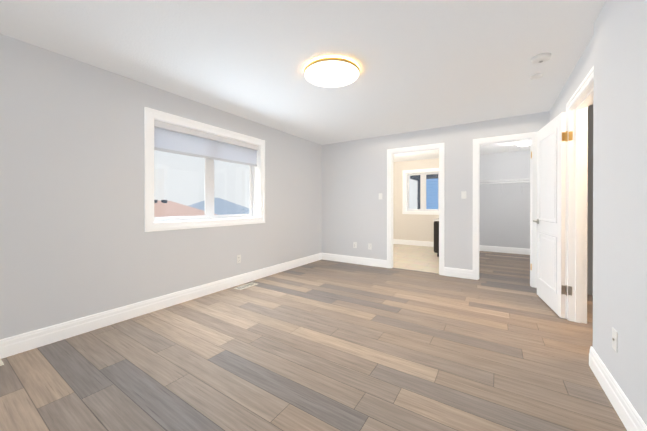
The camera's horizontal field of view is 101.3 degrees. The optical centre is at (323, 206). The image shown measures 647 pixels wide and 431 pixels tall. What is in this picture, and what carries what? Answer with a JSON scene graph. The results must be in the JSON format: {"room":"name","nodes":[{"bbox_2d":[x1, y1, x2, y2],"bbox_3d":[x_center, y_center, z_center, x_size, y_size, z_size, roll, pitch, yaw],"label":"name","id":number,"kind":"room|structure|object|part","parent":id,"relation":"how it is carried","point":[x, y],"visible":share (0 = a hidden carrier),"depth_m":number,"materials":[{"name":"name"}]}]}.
{"room":"empty bedroom","nodes":[
{"label":"empty bedroom","id":0,"kind":"room"},
{"bbox_2d":[0,34,320,339],"bbox_3d":[-1.706,-0.081,3.288,0.200,2.440,5.805,0,0,33],"label":"wall","id":1,"kind":"structure","parent":0,"point":[77,241],"depth_m":2.48,"materials":[{"name":"grey paint"}]},
{"bbox_2d":[0,253,319,358],"bbox_3d":[-1.583,1.069,3.284,0.016,0.141,5.685,0,0,33],"label":"baseboard","id":2,"kind":"structure","parent":1,"relation":"attached to","point":[20,343],"depth_m":2.64,"materials":[{"name":"white wood"}]},
{"bbox_2d":[144,107,264,231],"bbox_3d":[-1.469,-0.392,3.568,0.143,1.322,1.737,0,0,33],"label":"window frame","id":3,"kind":"structure","parent":1,"relation":"attached to","point":[150,117],"depth_m":3.22,"materials":[{"name":"white wood"}]},
{"bbox_2d":[154,151,254,221],"bbox_3d":[-1.558,-0.392,3.626,0.070,1.166,1.581,0,0,33],"label":"bedroom window","id":4,"kind":"structure","parent":1,"relation":"in","point":[208,179],"depth_m":3.60,"materials":[{"name":"white plastic"}]},
{"bbox_2d":[154,120,257,166],"bbox_3d":[-1.476,-0.607,3.573,0.065,0.700,1.541,0,0,33],"label":"window blind","id":5,"kind":"object","parent":4,"relation":"attached to","point":[173,138],"visible":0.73,"depth_m":3.41,"materials":[{"name":"white fabric"}]},
{"bbox_2d":[237,255,240,262],"bbox_3d":[-1.225,0.764,3.842,0.008,0.115,0.072,0,0,33],"label":"electrical outlet","id":6,"kind":"object","parent":1,"relation":"attached to","point":[238,258],"visible":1,"depth_m":3.84,"materials":[{"name":"white plastic"}]},
{"bbox_2d":[0,0,605,161],"bbox_3d":[1.510,-1.347,3.144,5.750,0.147,9.070,0,0,33],"label":"ceiling","id":7,"kind":"structure","parent":0,"point":[426,64],"depth_m":2.22,"materials":[{"name":"white paint"}]},
{"bbox_2d":[304,56,359,86],"bbox_3d":[0.078,-1.270,2.541,0.530,0.058,0.530,0,0,33],"label":"flush ceiling light","id":8,"kind":"object","parent":7,"relation":"attached to","point":[331,71],"visible":1,"depth_m":2.45,"materials":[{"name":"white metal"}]},
{"bbox_2d":[516,140,529,145],"bbox_3d":[4.082,-1.267,5.391,0.260,0.082,0.260,0,0,33],"label":"closet ceiling light","id":9,"kind":"object","parent":7,"relation":"attached to","point":[524,143],"visible":0.88,"depth_m":5.32,"materials":[{"name":"white glass"}]},
{"bbox_2d":[531,53,550,63],"bbox_3d":[1.891,-1.275,2.307,0.136,0.045,0.136,0,0,33],"label":"smoke detector","id":10,"kind":"object","parent":7,"relation":"attached to","point":[541,58],"visible":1,"depth_m":2.27,"materials":[{"name":"white plastic"}]},
{"bbox_2d":[0,251,626,430],"bbox_3d":[1.510,1.200,3.152,5.750,0.120,9.070,0,0,33],"label":"floor","id":11,"kind":"structure","parent":0,"point":[499,344],"depth_m":1.93,"materials":[{"name":"brown wood"}]},
{"bbox_2d":[234,282,256,289],"bbox_3d":[-1.095,1.134,3.775,0.130,0.007,0.330,0,0,33],"label":"floor vent","id":12,"kind":"object","parent":11,"relation":"in","point":[245,286],"visible":1,"depth_m":3.74,"materials":[{"name":"beige metal"}]},
{"bbox_2d":[393,244,438,273],"bbox_3d":[1.808,1.127,6.340,2.380,0.005,2.995,0,0,33],"label":"floor","id":13,"kind":"structure","parent":0,"point":[418,258],"depth_m":5.72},
{"bbox_2d":[433,218,438,256],"bbox_3d":[2.943,0.636,6.315,0.448,0.974,1.230,0,0,33],"label":"bathroom vanity","id":14,"kind":"object","parent":13,"relation":"on","point":[436,235],"visible":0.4,"depth_m":5.88,"materials":[{"name":"black"}]},
{"bbox_2d":[321,105,592,294],"bbox_3d":[1.823,-0.085,4.530,4.370,2.440,0.120,0,0,33],"label":"wall","id":15,"kind":"structure","parent":0,"point":[353,185],"depth_m":4.89,"materials":[{"name":"grey paint"}]},
{"bbox_2d":[320,253,386,267],"bbox_3d":[0.573,1.062,5.264,1.419,0.141,0.016,0,0,33],"label":"baseboard","id":16,"kind":"structure","parent":15,"relation":"attached to","point":[325,256],"depth_m":5.22,"materials":[{"name":"white wood"}]},
{"bbox_2d":[387,143,443,275],"bbox_3d":[1.611,0.046,4.668,0.969,2.177,0.152,0,0,33],"label":"door frame","id":17,"kind":"structure","parent":15,"relation":"attached to","point":[420,148],"depth_m":4.63,"materials":[{"name":"white wood"}]},
{"bbox_2d":[444,267,472,278],"bbox_3d":[2.151,1.066,4.241,0.408,0.141,0.016,0,0,33],"label":"baseboard","id":18,"kind":"structure","parent":15,"relation":"attached to","point":[453,272],"depth_m":4.23,"materials":[{"name":"white wood"}]},
{"bbox_2d":[461,191,465,198],"bbox_3d":[2.220,-0.179,4.195,0.072,0.115,0.010,0,0,33],"label":"light switch","id":19,"kind":"object","parent":15,"relation":"attached to","point":[463,194],"visible":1,"depth_m":4.20,"materials":[{"name":"white plastic"}]},
{"bbox_2d":[473,132,536,287],"bbox_3d":[2.695,0.048,3.965,0.804,2.177,0.152,0,0,33],"label":"trim","id":20,"kind":"structure","parent":15,"relation":"attached to","point":[530,136],"depth_m":3.84,"materials":[{"name":"white wood"}]},
{"bbox_2d":[393,150,529,248],"bbox_3d":[3.513,-0.093,7.135,4.370,2.440,0.200,0,0,33],"label":"wall","id":21,"kind":"structure","parent":0,"point":[504,218],"depth_m":6.55,"materials":[{"name":"grey paint"}]},
{"bbox_2d":[393,239,433,246],"bbox_3d":[2.632,1.050,7.582,2.350,0.141,0.016,0,0,33],"label":"baseboard","id":22,"kind":"structure","parent":21,"relation":"attached to","point":[414,242],"depth_m":7.59,"materials":[{"name":"white wood"}]},
{"bbox_2d":[402,168,438,214],"bbox_3d":[2.812,-0.410,7.533,1.092,1.282,0.143,0,0,33],"label":"window frame","id":23,"kind":"structure","parent":21,"relation":"attached to","point":[404,200],"depth_m":7.65,"materials":[{"name":"white wood"}]},
{"bbox_2d":[407,172,438,210],"bbox_3d":[2.870,-0.410,7.622,0.936,1.126,0.070,0,0,33],"label":"bathroom window","id":24,"kind":"structure","parent":21,"relation":"in","point":[423,194],"depth_m":7.62,"materials":[{"name":"white plastic"}]},
{"bbox_2d":[479,245,529,254],"bbox_3d":[4.448,1.059,6.404,1.680,0.141,0.016,0,0,33],"label":"baseboard","id":25,"kind":"structure","parent":21,"relation":"attached to","point":[525,251],"depth_m":6.41,"materials":[{"name":"white wood"}]},
{"bbox_2d":[480,178,529,191],"bbox_3d":[4.372,-0.468,6.272,1.748,0.314,0.305,0,0,33],"label":"wire closet shelf","id":26,"kind":"object","parent":21,"relation":"attached to","point":[522,180],"visible":0.54,"depth_m":6.23,"materials":[{"name":"white metal"}]},
{"bbox_2d":[550,0,646,425],"bbox_3d":[1.550,-0.074,1.176,0.157,2.440,5.805,0,0,33],"label":"wall","id":27,"kind":"structure","parent":0,"point":[614,54],"depth_m":1.47,"materials":[{"name":"grey paint"}]},
{"bbox_2d":[533,112,572,318],"bbox_3d":[2.579,0.090,3.025,0.144,2.075,0.817,0,0,25],"label":"entry door","id":28,"kind":"structure","parent":27,"relation":"in","point":[552,140],"depth_m":2.88,"materials":[{"name":"white wood"}]},
{"bbox_3d":[2.453,0.071,2.636,0.030,1.629,0.002,0,0,33],"label":"entry door hinge leaves","id":29,"kind":"part","parent":28,"relation":"part of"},
{"bbox_2d":[565,66,593,323],"bbox_3d":[2.282,0.054,2.272,0.152,2.177,0.954,0,0,33],"label":"door frame","id":30,"kind":"structure","parent":27,"relation":"attached to","point":[580,101],"depth_m":2.60,"materials":[{"name":"white wood"}]},
{"bbox_2d":[612,327,617,351],"bbox_3d":[1.679,0.770,1.533,0.011,0.115,0.072,0,0,33],"label":"outlet","id":31,"kind":"object","parent":27,"relation":"attached to","point":[615,339],"visible":1,"depth_m":1.52,"materials":[{"name":"white plastic"}]},
{"bbox_2d":[589,346,646,430],"bbox_3d":[0.957,1.078,0.410,0.033,0.141,3.570,0,0,33],"label":"baseboard","id":32,"kind":"structure","parent":27,"relation":"attached to","point":[628,415],"depth_m":1.48,"materials":[{"name":"white wood"}]},
{"label":"outside","id":33,"kind":"structure","parent":0,"visible":0},
{"bbox_3d":[-0.092,4.191,18.010,100.000,0.200,90.000,0,0,33],"label":"ground","id":34,"kind":"structure","parent":33,"visible":0},
{"bbox_2d":[154,200,215,216],"bbox_3d":[-8.325,1.923,9.904,6.700,4.390,7.750,0,0,33],"label":"house","id":35,"kind":"structure","parent":34,"relation":"on","point":[167,210],"depth_m":10.89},
{"bbox_2d":[189,198,248,214],"bbox_3d":[-8.575,1.702,21.002,5.200,4.760,5.400,0,0,33],"label":"house","id":36,"kind":"structure","parent":34,"relation":"on","point":[223,211],"depth_m":20.06,"materials":[{"name":"blue"}]},
{"bbox_2d":[410,174,437,208],"bbox_3d":[10.071,0.310,12.120,9.450,7.600,9.700,0,0,33],"label":"house","id":37,"kind":"structure","parent":34,"relation":"on","point":[432,186],"depth_m":10.56,"materials":[{"name":"blue"}]},
{"bbox_2d":[417,178,419,208],"bbox_3d":[3.654,1.509,10.234,0.140,5.215,0.445,0,0,33],"label":"downspout","id":38,"kind":"object","parent":37,"relation":"attached to","point":[418,198],"depth_m":10.30,"materials":[{"name":"black metal"}]}
]}

